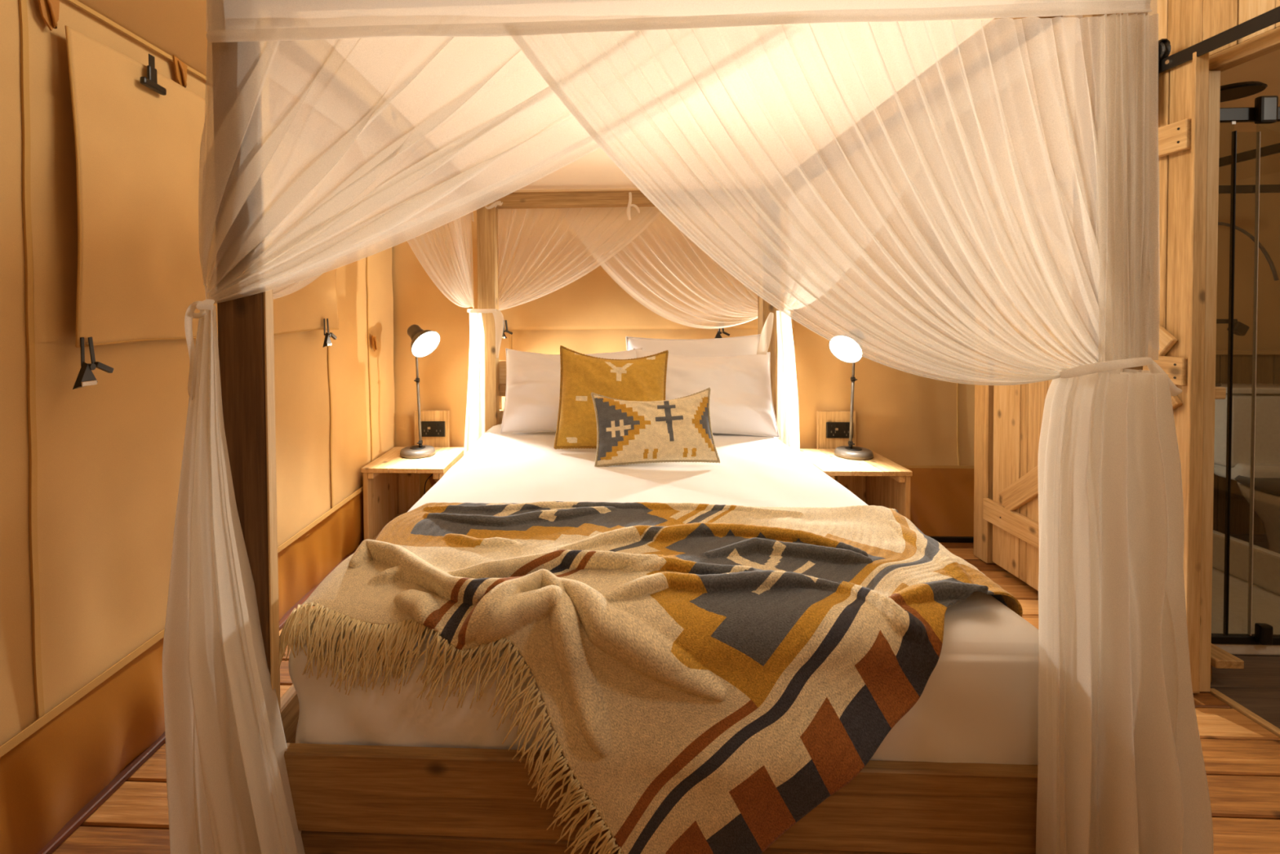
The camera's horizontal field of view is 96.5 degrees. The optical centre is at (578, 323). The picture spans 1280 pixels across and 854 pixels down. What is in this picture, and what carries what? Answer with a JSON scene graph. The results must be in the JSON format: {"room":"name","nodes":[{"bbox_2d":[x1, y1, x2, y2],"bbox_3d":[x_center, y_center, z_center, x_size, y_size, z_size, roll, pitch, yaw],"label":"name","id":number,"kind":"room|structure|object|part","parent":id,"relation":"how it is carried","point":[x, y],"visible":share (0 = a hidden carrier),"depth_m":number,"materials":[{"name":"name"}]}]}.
{"room":"tent interior","nodes":[
{"label":"tent interior","id":0,"kind":"room"},
{"bbox_2d":[0,0,395,853],"bbox_3d":[-1.362,0.256,0.650,0.057,2.190,6.160,0,1,3],"label":"wall","id":1,"kind":"structure","parent":0,"point":[90,475],"depth_m":1.52,"materials":[{"name":"beige fabric"}]},
{"bbox_2d":[38,0,59,30],"bbox_3d":[-1.308,-0.778,1.408,0.018,0.095,0.058,0,1,3],"label":"tab","id":2,"kind":"object","parent":1,"relation":"attached to","point":[49,9],"visible":1,"depth_m":1.41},
{"bbox_2d":[172,54,186,87],"bbox_3d":[-1.288,-0.812,1.847,0.018,0.095,0.058,0,1,3],"label":"tab","id":3,"kind":"object","parent":1,"relation":"attached to","point":[180,68],"visible":0.95,"depth_m":1.84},
{"bbox_2d":[36,546,358,853],"bbox_3d":[-1.365,1.320,0.693,0.051,0.020,6.000,0,1,3],"label":"baseboard","id":4,"kind":"structure","parent":1,"relation":"attached to","point":[87,810],"depth_m":1.58,"materials":[{"name":"brown wood"}]},
{"bbox_2d":[64,25,338,347],"bbox_3d":[-1.251,-0.361,2.152,0.039,0.825,1.422,0,1,2],"label":"window cover","id":5,"kind":"structure","parent":1,"relation":"in","point":[137,147],"depth_m":1.63,"materials":[{"name":"beige fabric"}]},
{"bbox_2d":[72,337,113,389],"bbox_3d":[-1.262,0.098,1.474,0.029,0.130,0.107,0,1,3],"label":"clip","id":6,"kind":"object","parent":5,"relation":"attached to","point":[86,377],"visible":1,"depth_m":1.46,"materials":[{"name":"black plastic"}]},
{"bbox_3d":[-1.259,0.129,1.454,0.012,0.068,0.066,0,1,3],"label":"jaw plate","id":7,"kind":"part","parent":6,"relation":"part of","materials":[{"name":"black plastic"}]},
{"bbox_3d":[-1.254,0.115,1.502,0.012,0.034,0.052,0,1,3],"label":"lever","id":8,"kind":"part","parent":6,"relation":"part of","materials":[{"name":"black plastic"}]},
{"bbox_2d":[139,53,166,95],"bbox_3d":[-1.259,-0.743,1.682,0.016,0.104,0.085,0,1,3],"label":"clip","id":9,"kind":"object","parent":5,"relation":"attached to","point":[150,82],"visible":1,"depth_m":1.68,"materials":[{"name":"black metal"}]},
{"bbox_2d":[322,318,337,347],"bbox_3d":[-1.202,0.041,2.736,0.031,0.137,0.113,0,1,3],"label":"clip","id":10,"kind":"object","parent":5,"relation":"attached to","point":[327,342],"visible":1,"depth_m":2.72,"materials":[{"name":"black metal"}]},
{"bbox_3d":[-1.199,0.074,2.714,0.013,0.072,0.069,0,1,3],"label":"jaw plate","id":11,"kind":"part","parent":10,"relation":"part of","materials":[{"name":"black plastic"}]},
{"bbox_3d":[-1.194,0.059,2.765,0.013,0.036,0.055,0,1,3],"label":"lever","id":12,"kind":"part","parent":10,"relation":"part of","materials":[{"name":"black plastic"}]},
{"bbox_2d":[371,335,377,351],"bbox_3d":[-1.210,0.115,3.380,0.018,0.095,0.058,0,1,3],"label":"tab","id":13,"kind":"object","parent":1,"relation":"attached to","point":[374,338],"visible":1,"depth_m":3.38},
{"bbox_2d":[51,533,1279,853],"bbox_3d":[1.441,1.371,0.662,6.400,0.120,6.600,0,1,3],"label":"floor","id":14,"kind":"structure","parent":0,"point":[1242,757],"depth_m":1.63,"materials":[{"name":"brown wood"}]},
{"bbox_2d":[361,446,463,540],"bbox_3d":[-0.969,1.034,3.422,0.468,0.471,0.500,0,1,3],"label":"nightstand","id":15,"kind":"object","parent":14,"relation":"on","point":[391,482],"visible":0.64,"depth_m":3.36,"materials":[{"name":"brown wood"}]},
{"bbox_3d":[-1.185,1.050,3.436,0.028,0.441,0.483,0,1,3],"label":"panel","id":16,"kind":"part","parent":15,"relation":"part of","materials":[{"name":"brown wood"}]},
{"bbox_2d":[400,324,440,458],"bbox_3d":[-0.965,0.400,3.445,0.255,0.794,0.208,1,2,39],"label":"bedside lamp","id":17,"kind":"object","parent":15,"relation":"on","point":[424,342],"visible":1,"depth_m":3.43,"materials":[{"name":"grey metal"}]},
{"bbox_3d":[-0.984,0.213,3.455,0.022,0.257,0.014,0,1,3],"label":"stem","id":18,"kind":"part","parent":17,"relation":"part of","materials":[{"name":"grey metal"}]},
{"bbox_3d":[-0.971,0.531,3.462,0.030,0.381,0.016,0,1,3],"label":"stem","id":19,"kind":"part","parent":17,"relation":"part of","materials":[{"name":"grey metal"}]},
{"bbox_3d":[-0.941,0.103,3.405,0.206,0.200,0.192,0,1,3],"label":"lamp shade","id":20,"kind":"part","parent":17,"relation":"part of","materials":[{"name":"grey metal"}]},
{"bbox_3d":[-0.921,0.114,3.401,0.083,0.078,0.072,0,1,3],"label":"bulb","id":21,"kind":"part","parent":17,"relation":"part of","materials":[{"name":"white glass"}]},
{"bbox_2d":[423,474,432,494],"bbox_3d":[-1.013,1.043,3.533,0.121,0.344,0.318,1,2,42],"label":"power cable","id":22,"kind":"object","parent":15,"relation":"in","point":[431,474],"visible":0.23,"depth_m":3.57,"materials":[{"name":"black plastic"}]},
{"bbox_3d":[-0.752,1.048,3.416,0.028,0.441,0.483,0,1,3],"label":"panel","id":23,"kind":"part","parent":15,"relation":"part of","materials":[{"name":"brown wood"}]},
{"bbox_2d":[212,12,1147,853],"bbox_3d":[0.211,0.288,2.157,1.710,2.000,2.196,0,1,3],"label":"bed","id":24,"kind":"object","parent":14,"relation":"on","point":[347,798],"visible":0.23,"depth_m":1.09,"materials":[{"name":"brown wood"}]},
{"bbox_3d":[-0.648,0.316,1.113,0.093,2.000,0.029,0,1,3],"label":"post","id":25,"kind":"part","parent":24,"relation":"part of","materials":[{"name":"brown wood"}]},
{"bbox_3d":[-0.626,0.914,2.197,0.028,0.160,1.906,0,1,3],"label":"rail","id":26,"kind":"part","parent":24,"relation":"part of","materials":[{"name":"brown wood"}]},
{"bbox_3d":[-0.501,0.272,3.179,0.100,2.000,0.090,0,1,3],"label":"post","id":27,"kind":"part","parent":24,"relation":"part of","materials":[{"name":"brown wood"}]},
{"bbox_3d":[-0.487,0.590,3.282,0.090,0.760,0.028,0,1,3],"label":"headboard post","id":28,"kind":"part","parent":24,"relation":"part of","materials":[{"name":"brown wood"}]},
{"bbox_3d":[0.166,1.070,1.093,1.516,0.162,0.025,0,1,3],"label":"footboard","id":29,"kind":"part","parent":24,"relation":"part of","materials":[{"name":"brown wood"}]},
{"bbox_3d":[0.165,0.908,1.087,1.516,0.157,0.029,0,1,3],"label":"footboard","id":30,"kind":"part","parent":24,"relation":"part of","materials":[{"name":"brown wood"}]},
{"bbox_2d":[288,424,1038,764],"bbox_3d":[0.212,0.754,2.148,1.553,0.372,2.135,0,1,3],"label":"mattress","id":31,"kind":"object","parent":24,"relation":"on","point":[979,704],"visible":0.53,"depth_m":1.13,"materials":[{"name":"white fabric"}]},
{"bbox_2d":[499,347,642,433],"bbox_3d":[-0.026,0.342,2.970,0.748,0.420,0.293,0,1,0],"label":"pillow","id":32,"kind":"object","parent":31,"relation":"on","point":[532,392],"visible":0.41,"depth_m":2.90,"materials":[{"name":"white fabric"}]},
{"bbox_2d":[553,345,668,448],"bbox_3d":[0.152,0.337,2.568,0.516,0.475,0.209,0,1,5],"label":"cushion","id":33,"kind":"object","parent":31,"relation":"on","point":[643,379],"visible":0.62,"depth_m":2.53,"materials":[{"name":"fabric"}]},
{"bbox_2d":[278,501,1022,853],"bbox_3d":[0.184,0.850,1.399,1.558,0.695,0.779,0,1,3],"label":"throw blanket","id":34,"kind":"object","parent":31,"relation":"on","point":[708,676],"visible":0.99,"depth_m":1.09,"materials":[{"name":"fabric"}]},
{"bbox_2d":[591,387,719,466],"bbox_3d":[0.308,0.420,2.321,0.505,0.304,0.175,0,1,-2],"label":"cushion","id":35,"kind":"object","parent":31,"relation":"on","point":[678,429],"visible":1,"depth_m":2.27,"materials":[{"name":"fabric"}]},
{"bbox_2d":[626,333,760,356],"bbox_3d":[0.634,0.300,3.067,0.755,0.490,0.137,0,1,5],"label":"pillow","id":36,"kind":"object","parent":31,"relation":"on","point":[746,344],"visible":0.24,"depth_m":3.07,"materials":[{"name":"white fabric"}]},
{"bbox_2d":[632,347,779,437],"bbox_3d":[0.639,0.345,2.919,0.741,0.428,0.306,0,1,4],"label":"pillow","id":37,"kind":"object","parent":31,"relation":"on","point":[741,402],"visible":0.58,"depth_m":2.83,"materials":[{"name":"white fabric"}]},
{"bbox_2d":[162,0,1213,853],"bbox_3d":[0.220,0.303,2.047,1.849,2.091,2.367,0,1,3],"label":"net","id":38,"kind":"object","parent":24,"relation":"attached to","point":[646,95],"visible":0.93,"depth_m":1.00,"materials":[{"name":"fabric"}]},
{"bbox_3d":[-0.692,-0.339,1.607,0.026,0.570,1.040,0,1,3],"label":"panel","id":39,"kind":"part","parent":38,"relation":"part of","materials":[{"name":"fabric"}]},
{"bbox_3d":[-0.625,-0.356,2.380,0.032,0.570,1.610,0,1,3],"label":"panel","id":40,"kind":"part","parent":38,"relation":"part of","materials":[{"name":"fabric"}]},
{"bbox_3d":[-0.147,-0.299,1.039,1.119,0.517,0.035,0,1,3],"label":"panel","id":41,"kind":"part","parent":38,"relation":"part of","materials":[{"name":"fabric"}]},
{"bbox_3d":[0.014,-0.388,3.198,1.033,0.633,0.027,0,1,3],"label":"panel","id":42,"kind":"part","parent":38,"relation":"part of","materials":[{"name":"fabric"}]},
{"bbox_3d":[0.489,-0.338,3.188,1.246,0.733,0.028,0,1,3],"label":"panel","id":43,"kind":"part","parent":38,"relation":"part of","materials":[{"name":"fabric"}]},
{"bbox_3d":[0.426,-0.215,1.004,1.120,0.647,0.038,0,1,3],"label":"panel","id":44,"kind":"part","parent":38,"relation":"part of","materials":[{"name":"fabric"}]},
{"bbox_3d":[1.083,-0.351,2.325,0.031,0.600,1.560,0,1,3],"label":"panel","id":45,"kind":"part","parent":38,"relation":"part of","materials":[{"name":"fabric"}]},
{"bbox_3d":[1.056,-0.299,1.526,0.022,0.670,1.040,0,1,3],"label":"panel","id":46,"kind":"part","parent":38,"relation":"part of","materials":[{"name":"fabric"}]},
{"bbox_3d":[1.040,0.263,3.106,0.098,2.000,0.090,0,1,3],"label":"post","id":47,"kind":"part","parent":24,"relation":"part of","materials":[{"name":"brown wood"}]},
{"bbox_3d":[0.967,0.307,1.037,0.094,2.000,0.029,0,1,3],"label":"post","id":48,"kind":"part","parent":24,"relation":"part of","materials":[{"name":"brown wood"}]},
{"bbox_2d":[800,448,912,519],"bbox_3d":[1.563,1.019,3.303,0.468,0.471,0.500,0,1,3],"label":"nightstand","id":49,"kind":"object","parent":14,"relation":"on","point":[877,481],"visible":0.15,"depth_m":3.22,"materials":[{"name":"brown wood"}]},
{"bbox_2d":[828,328,873,460],"bbox_3d":[1.606,0.406,3.342,0.254,0.750,0.207,-1,2,-38],"label":"bedside lamp","id":50,"kind":"object","parent":49,"relation":"on","point":[850,451],"visible":0.66,"depth_m":3.34,"materials":[{"name":"grey metal"}]},
{"bbox_3d":[1.554,0.140,3.299,0.082,0.076,0.076,0,1,3],"label":"bulb","id":51,"kind":"part","parent":50,"relation":"part of","materials":[{"name":"white glass"}]},
{"bbox_3d":[1.573,0.131,3.306,0.205,0.198,0.197,0,1,3],"label":"lamp shade","id":52,"kind":"part","parent":50,"relation":"part of","materials":[{"name":"grey metal"}]},
{"bbox_3d":[1.614,0.515,3.360,0.030,0.381,0.016,0,1,3],"label":"stem","id":53,"kind":"part","parent":50,"relation":"part of","materials":[{"name":"grey metal"}]},
{"bbox_3d":[1.622,0.219,3.353,0.022,0.214,0.014,0,1,3],"label":"stem","id":54,"kind":"part","parent":50,"relation":"part of","materials":[{"name":"grey metal"}]},
{"bbox_3d":[1.780,1.032,3.296,0.028,0.441,0.483,0,1,3],"label":"panel","id":55,"kind":"part","parent":49,"relation":"part of","materials":[{"name":"brown wood"}]},
{"bbox_2d":[1210,643,1244,682],"bbox_3d":[2.276,1.223,2.072,0.093,0.104,0.180,0,1,3],"label":"step","id":56,"kind":"structure","parent":14,"relation":"on","point":[1220,658],"depth_m":1.99,"materials":[{"name":"brown wood"}]},
{"bbox_3d":[2.244,1.239,2.039,0.025,0.074,0.030,0,1,3],"label":"leg","id":57,"kind":"part","parent":56,"relation":"part of","materials":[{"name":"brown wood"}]},
{"bbox_2d":[1211,80,1279,655],"bbox_3d":[3.114,0.121,2.552,1.720,2.273,0.915,0,1,3],"label":"shower enclosure","id":58,"kind":"object","parent":14,"relation":"on","point":[1246,597],"visible":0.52,"depth_m":2.19,"materials":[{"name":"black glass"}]},
{"bbox_2d":[1211,567,1279,655],"bbox_3d":[2.724,1.238,2.612,0.920,0.043,0.880,0,1,3],"label":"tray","id":59,"kind":"object","parent":58,"relation":"on","point":[1265,600],"depth_m":2.41,"materials":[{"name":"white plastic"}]},
{"bbox_3d":[2.703,1.209,2.175,0.920,0.032,0.023,0,1,3],"label":"rail","id":60,"kind":"part","parent":58,"relation":"part of","materials":[{"name":"black metal"}]},
{"bbox_3d":[3.147,-0.791,2.564,0.025,0.040,0.850,0,1,3],"label":"rail","id":61,"kind":"part","parent":58,"relation":"part of","materials":[{"name":"black metal"}]},
{"bbox_3d":[3.514,-0.702,2.957,0.950,0.040,0.025,0,1,3],"label":"rail","id":62,"kind":"part","parent":58,"relation":"part of","materials":[{"name":"black metal"}]},
{"bbox_3d":[2.689,-0.789,2.133,0.920,0.050,0.023,0,1,3],"label":"rail","id":63,"kind":"part","parent":58,"relation":"part of","materials":[{"name":"black metal"}]},
{"bbox_2d":[1213,383,1279,553],"bbox_3d":[3.686,0.797,2.908,0.510,0.902,0.710,0,1,3],"label":"bathtub","id":64,"kind":"object","parent":14,"relation":"on","point":[1267,437],"visible":0.65,"depth_m":3.08,"materials":[{"name":"white ceramic"}]},
{"bbox_3d":[3.735,0.358,3.151,0.430,0.035,0.200,0,1,3],"label":"cistern lid","id":65,"kind":"part","parent":64,"relation":"part of","materials":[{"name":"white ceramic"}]},
{"bbox_3d":[3.642,0.830,2.830,0.430,0.030,0.550,0,1,3],"label":"seat","id":66,"kind":"part","parent":64,"relation":"part of","materials":[{"name":"black plastic"}]},
{"bbox_3d":[3.644,1.048,2.835,0.410,0.405,0.533,0,1,3],"label":"bowl","id":67,"kind":"part","parent":64,"relation":"part of","materials":[{"name":"white ceramic"}]},
{"bbox_2d":[77,0,1279,182],"bbox_3d":[1.616,-1.521,0.542,6.005,1.378,6.500,0,1,3],"label":"ceiling","id":68,"kind":"structure","parent":0,"point":[177,28],"depth_m":1.77,"materials":[{"name":"beige fabric"}]},
{"bbox_2d":[391,77,1279,543],"bbox_3d":[1.707,-0.384,3.447,5.901,3.330,0.358,0,1,3],"label":"wall","id":69,"kind":"structure","parent":0,"point":[924,425],"depth_m":3.60,"materials":[{"name":"beige fabric"}]},
{"bbox_2d":[413,409,449,447],"bbox_3d":[-0.947,0.675,3.692,0.230,0.238,0.044,0,1,3],"label":"wall socket","id":70,"kind":"object","parent":69,"relation":"attached to","point":[435,428],"visible":0.73,"depth_m":3.67,"materials":[{"name":"brown wood"}]},
{"bbox_3d":[-0.945,0.680,3.680,0.164,0.100,0.013,0,1,3],"label":"plate","id":71,"kind":"part","parent":70,"relation":"part of","materials":[{"name":"black plastic"}]},
{"bbox_2d":[497,186,794,330],"bbox_3d":[0.382,-0.429,3.597,1.930,0.929,0.023,0,1,3],"label":"window cover","id":72,"kind":"structure","parent":69,"relation":"in","point":[594,300],"depth_m":3.61,"materials":[{"name":"beige fabric"}]},
{"bbox_2d":[502,320,512,338],"bbox_3d":[-0.468,0.036,3.619,0.100,0.122,0.027,0,1,3],"label":"clip","id":73,"kind":"object","parent":72,"relation":"attached to","point":[504,335],"visible":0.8,"depth_m":3.61,"materials":[{"name":"black plastic"}]},
{"bbox_2d":[714,320,729,338],"bbox_3d":[0.894,0.043,3.556,0.100,0.122,0.027,0,1,3],"label":"clip","id":74,"kind":"object","parent":72,"relation":"attached to","point":[717,335],"visible":0.65,"depth_m":3.55,"materials":[{"name":"black plastic"}]},
{"bbox_3d":[0.874,0.073,3.554,0.062,0.064,0.011,0,1,3],"label":"jaw plate","id":75,"kind":"part","parent":74,"relation":"part of","materials":[{"name":"black plastic"}]},
{"bbox_2d":[816,410,856,448],"bbox_3d":[1.609,0.660,3.571,0.240,0.236,0.044,0,1,3],"label":"wall socket","id":76,"kind":"object","parent":69,"relation":"attached to","point":[833,427],"visible":0.84,"depth_m":3.55,"materials":[{"name":"brown wood"}]},
{"bbox_3d":[1.633,0.664,3.559,0.164,0.100,0.013,0,1,3],"label":"plate","id":77,"kind":"part","parent":76,"relation":"part of","materials":[{"name":"black plastic"}]},
{"bbox_2d":[929,536,973,542],"bbox_3d":[2.313,1.236,3.257,0.900,0.030,0.020,0,1,3],"label":"baseboard","id":78,"kind":"structure","parent":69,"relation":"attached to","point":[940,539],"depth_m":3.26,"materials":[{"name":"black wood"}]},
{"bbox_2d":[1216,319,1248,335],"bbox_3d":[3.562,0.019,3.130,0.207,0.093,0.045,0,1,3],"label":"tap","id":79,"kind":"object","parent":69,"relation":"attached to","point":[1239,328],"visible":0.67,"depth_m":3.11,"materials":[{"name":"black metal"}]},
{"bbox_3d":[3.539,-0.015,3.138,0.160,0.025,0.030,0,1,3],"label":"spout","id":80,"kind":"part","parent":79,"relation":"part of","materials":[{"name":"black plastic"}]},
{"bbox_3d":[3.624,0.025,3.124,0.084,0.080,0.040,0,1,3],"label":"lever","id":81,"kind":"part","parent":79,"relation":"part of","materials":[{"name":"black metal"}]},
{"bbox_2d":[973,0,1279,693],"bbox_3d":[2.156,-0.277,1.660,0.121,3.116,2.783,0,1,1],"label":"wall","id":82,"kind":"structure","parent":0,"point":[1185,24],"depth_m":1.95,"materials":[{"name":"brown wood"}]},
{"bbox_2d":[982,5,1279,692],"bbox_3d":[2.058,0.139,1.224,0.107,2.252,3.432,0,1,3],"label":"door","id":83,"kind":"structure","parent":82,"relation":"in","point":[1012,512],"depth_m":1.97,"materials":[{"name":"brown wood"}]},
{"bbox_3d":[2.037,-0.885,0.767,0.095,0.044,2.560,0,1,3],"label":"sliding door rail","id":84,"kind":"part","parent":83,"relation":"part of","materials":[{"name":"black metal"}]},
{"bbox_2d":[1208,688,1279,737],"bbox_3d":[2.143,1.317,0.658,0.026,0.038,2.660,0,1,3],"label":"trim","id":85,"kind":"structure","parent":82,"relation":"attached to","point":[1265,724],"depth_m":1.87,"materials":[{"name":"brown wood"}]},
{"bbox_2d":[1213,350,1279,534],"bbox_3d":[3.760,0.697,3.334,1.810,1.085,0.042,0,1,3],"label":"wall","id":86,"kind":"structure","parent":0,"point":[1268,362],"depth_m":3.33,"materials":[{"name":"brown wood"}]},
{"bbox_3d":[3.614,0.710,3.356,0.296,1.060,0.012,0,1,3],"label":"panel","id":87,"kind":"part","parent":86,"relation":"part of","materials":[{"name":"wood"}]},
{"bbox_3d":[4.214,0.706,3.328,0.296,1.060,0.012,0,1,3],"label":"panel","id":88,"kind":"part","parent":86,"relation":"part of","materials":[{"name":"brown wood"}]}
]}

